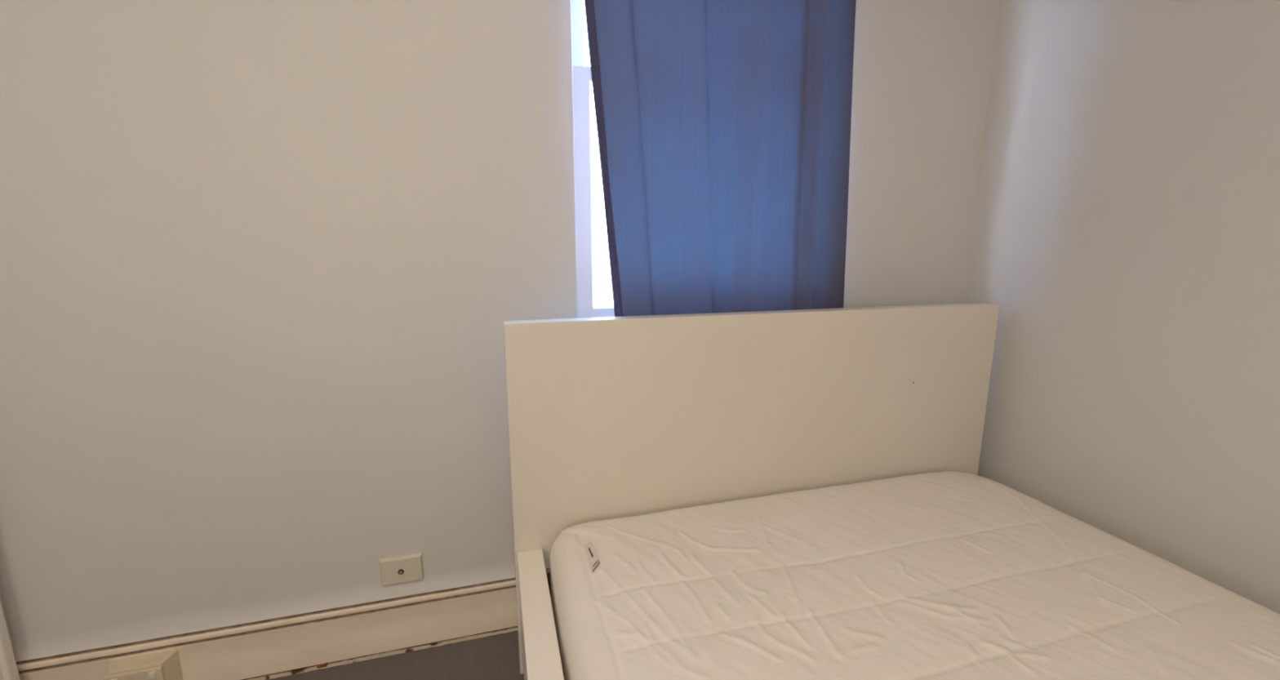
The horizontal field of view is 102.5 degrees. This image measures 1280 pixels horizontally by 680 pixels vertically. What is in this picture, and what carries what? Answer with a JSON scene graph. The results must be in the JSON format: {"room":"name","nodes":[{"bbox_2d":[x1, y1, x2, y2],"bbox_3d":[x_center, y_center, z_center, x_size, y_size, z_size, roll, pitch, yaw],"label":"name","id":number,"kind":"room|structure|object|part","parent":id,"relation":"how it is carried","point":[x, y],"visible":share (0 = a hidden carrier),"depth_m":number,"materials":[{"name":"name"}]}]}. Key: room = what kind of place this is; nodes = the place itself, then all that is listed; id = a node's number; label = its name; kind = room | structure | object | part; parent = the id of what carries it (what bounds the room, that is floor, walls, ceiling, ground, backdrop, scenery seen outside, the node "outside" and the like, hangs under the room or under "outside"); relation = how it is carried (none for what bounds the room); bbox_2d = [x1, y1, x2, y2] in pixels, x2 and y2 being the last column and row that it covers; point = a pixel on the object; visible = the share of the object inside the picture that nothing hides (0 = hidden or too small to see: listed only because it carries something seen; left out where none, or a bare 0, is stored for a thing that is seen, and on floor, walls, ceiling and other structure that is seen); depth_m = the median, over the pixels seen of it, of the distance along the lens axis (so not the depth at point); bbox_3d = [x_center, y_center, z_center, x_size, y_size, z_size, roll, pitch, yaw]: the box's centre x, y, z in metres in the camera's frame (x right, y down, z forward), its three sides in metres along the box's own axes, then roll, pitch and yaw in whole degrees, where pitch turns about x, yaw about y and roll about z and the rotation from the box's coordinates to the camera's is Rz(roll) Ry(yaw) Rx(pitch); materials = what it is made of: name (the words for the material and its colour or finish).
{"room":"bedroom","nodes":[
{"label":"bedroom","id":0,"kind":"room"},
{"bbox_2d":[0,591,13,652],"bbox_3d":[-1.160,-0.076,-0.461,0.105,2.700,3.408,-3,11,-16],"label":"wall","id":1,"kind":"structure","parent":0,"point":[1,597],"depth_m":1.26,"materials":[{"name":"paint"}]},
{"bbox_2d":[0,600,20,679],"bbox_3d":[-1.507,-0.073,1.030,0.032,2.150,0.106,-3,11,-16],"label":"trim","id":2,"kind":"structure","parent":1,"relation":"attached to","point":[8,667],"depth_m":1.22,"materials":[{"name":"paint"}]},
{"bbox_2d":[265,630,524,679],"bbox_3d":[0.264,1.228,0.194,3.068,0.100,3.408,-3,11,-16],"label":"floor","id":3,"kind":"structure","parent":0,"point":[496,656],"depth_m":1.48,"materials":[{"name":"carpet"}]},
{"bbox_2d":[502,302,999,679],"bbox_3d":[0.701,0.591,0.615,1.582,1.000,2.127,-3,11,-16],"label":"frame","id":4,"kind":"object","parent":3,"relation":"on","point":[609,417],"visible":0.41,"depth_m":1.47,"materials":[{"name":"white wood"}]},
{"bbox_3d":[-0.022,0.866,0.458,0.068,0.245,2.019,-3,11,-16],"label":"rail","id":5,"kind":"part","parent":4,"relation":"part of","materials":[{"name":"white wood"}]},
{"bbox_2d":[550,471,1279,679],"bbox_3d":[0.701,0.706,0.650,1.428,0.227,1.974,-3,11,-16],"label":"mattress","id":6,"kind":"object","parent":4,"relation":"on","point":[946,575],"visible":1,"depth_m":1.05,"materials":[{"name":"white fabric"}]},
{"bbox_2d":[0,0,999,637],"bbox_3d":[-0.188,-0.439,1.500,2.858,2.700,0.105,-3,11,-16],"label":"wall","id":7,"kind":"structure","parent":0,"point":[264,264],"depth_m":1.31,"materials":[{"name":"paint"}]},
{"bbox_2d":[103,648,182,679],"bbox_3d":[-1.285,0.879,1.327,0.144,0.112,0.048,-3,11,-16],"label":"power outlet","id":8,"kind":"object","parent":7,"relation":"attached to","point":[164,665],"visible":1,"depth_m":1.32,"materials":[{"name":"beige plastic"}]},
{"bbox_3d":[-1.285,0.878,1.311,0.120,0.078,0.008,-3,11,-16],"label":"plate","id":9,"kind":"part","parent":8,"relation":"part of","materials":[{"name":"beige plastic"}]},
{"bbox_2d":[147,671,156,678],"bbox_3d":[-1.244,0.855,1.312,0.015,0.017,0.005,-3,11,-16],"label":"switch","id":10,"kind":"object","parent":8,"relation":"attached to","point":[151,674],"depth_m":1.31,"materials":[{"name":"white plastic"}]},
{"bbox_2d":[12,558,517,679],"bbox_3d":[-0.172,0.772,1.664,2.858,0.233,0.022,-3,11,-16],"label":"baseboard","id":11,"kind":"structure","parent":7,"relation":"attached to","point":[246,639],"depth_m":1.44,"materials":[{"name":"paint"}]},
{"bbox_2d":[302,662,328,669],"bbox_3d":[-0.923,0.930,1.464,0.065,0.011,0.006,-3,11,-16],"label":"chip","id":12,"kind":"object","parent":7,"relation":"attached to","point":[324,664],"depth_m":1.47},
{"bbox_2d":[240,626,518,679],"bbox_3d":[-0.045,0.889,1.714,2.598,0.010,0.012,-3,11,-16],"label":"trim","id":13,"kind":"structure","parent":7,"relation":"attached to","point":[482,635],"depth_m":1.51,"materials":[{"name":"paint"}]},
{"bbox_2d":[378,552,423,585],"bbox_3d":[-0.694,0.670,1.495,0.115,0.081,0.017,-3,11,-16],"label":"socket","id":14,"kind":"object","parent":7,"relation":"attached to","point":[400,569],"visible":1,"depth_m":1.49,"materials":[{"name":"beige plastic"}]},
{"bbox_2d":[569,0,614,318],"bbox_3d":[0.174,-0.736,1.554,0.838,1.456,0.157,-3,11,-16],"label":"window","id":15,"kind":"structure","parent":7,"relation":"in","point":[581,76],"depth_m":1.46,"materials":[{"name":"white paint"}]},
{"bbox_3d":[0.174,-0.748,1.551,0.778,1.430,0.099,-3,11,-16],"label":"frame","id":16,"kind":"part","parent":15,"relation":"part of","materials":[{"name":"white paint"}]},
{"bbox_3d":[0.166,-1.091,1.504,0.762,0.702,0.032,-3,11,-16],"label":"sash","id":17,"kind":"part","parent":15,"relation":"part of","materials":[{"name":"white paint"}]},
{"bbox_3d":[0.217,-1.493,1.315,1.098,0.070,0.097,-3,11,-16],"label":"curtain rod","id":18,"kind":"object","parent":7,"relation":"attached to","visible":0},
{"bbox_2d":[584,0,856,316],"bbox_3d":[0.251,-0.648,1.444,0.913,1.732,0.068,-3,11,-16],"label":"curtain","id":19,"kind":"object","parent":18,"relation":"hanging from","point":[723,126],"visible":0.77,"depth_m":1.45,"materials":[{"name":"blue fabric"}]},
{"bbox_2d":[964,0,1279,613],"bbox_3d":[1.690,-0.222,0.338,0.105,2.700,3.408,-3,11,-16],"label":"wall","id":20,"kind":"structure","parent":0,"point":[1126,239],"depth_m":1.38,"materials":[{"name":"paint"}]}
]}

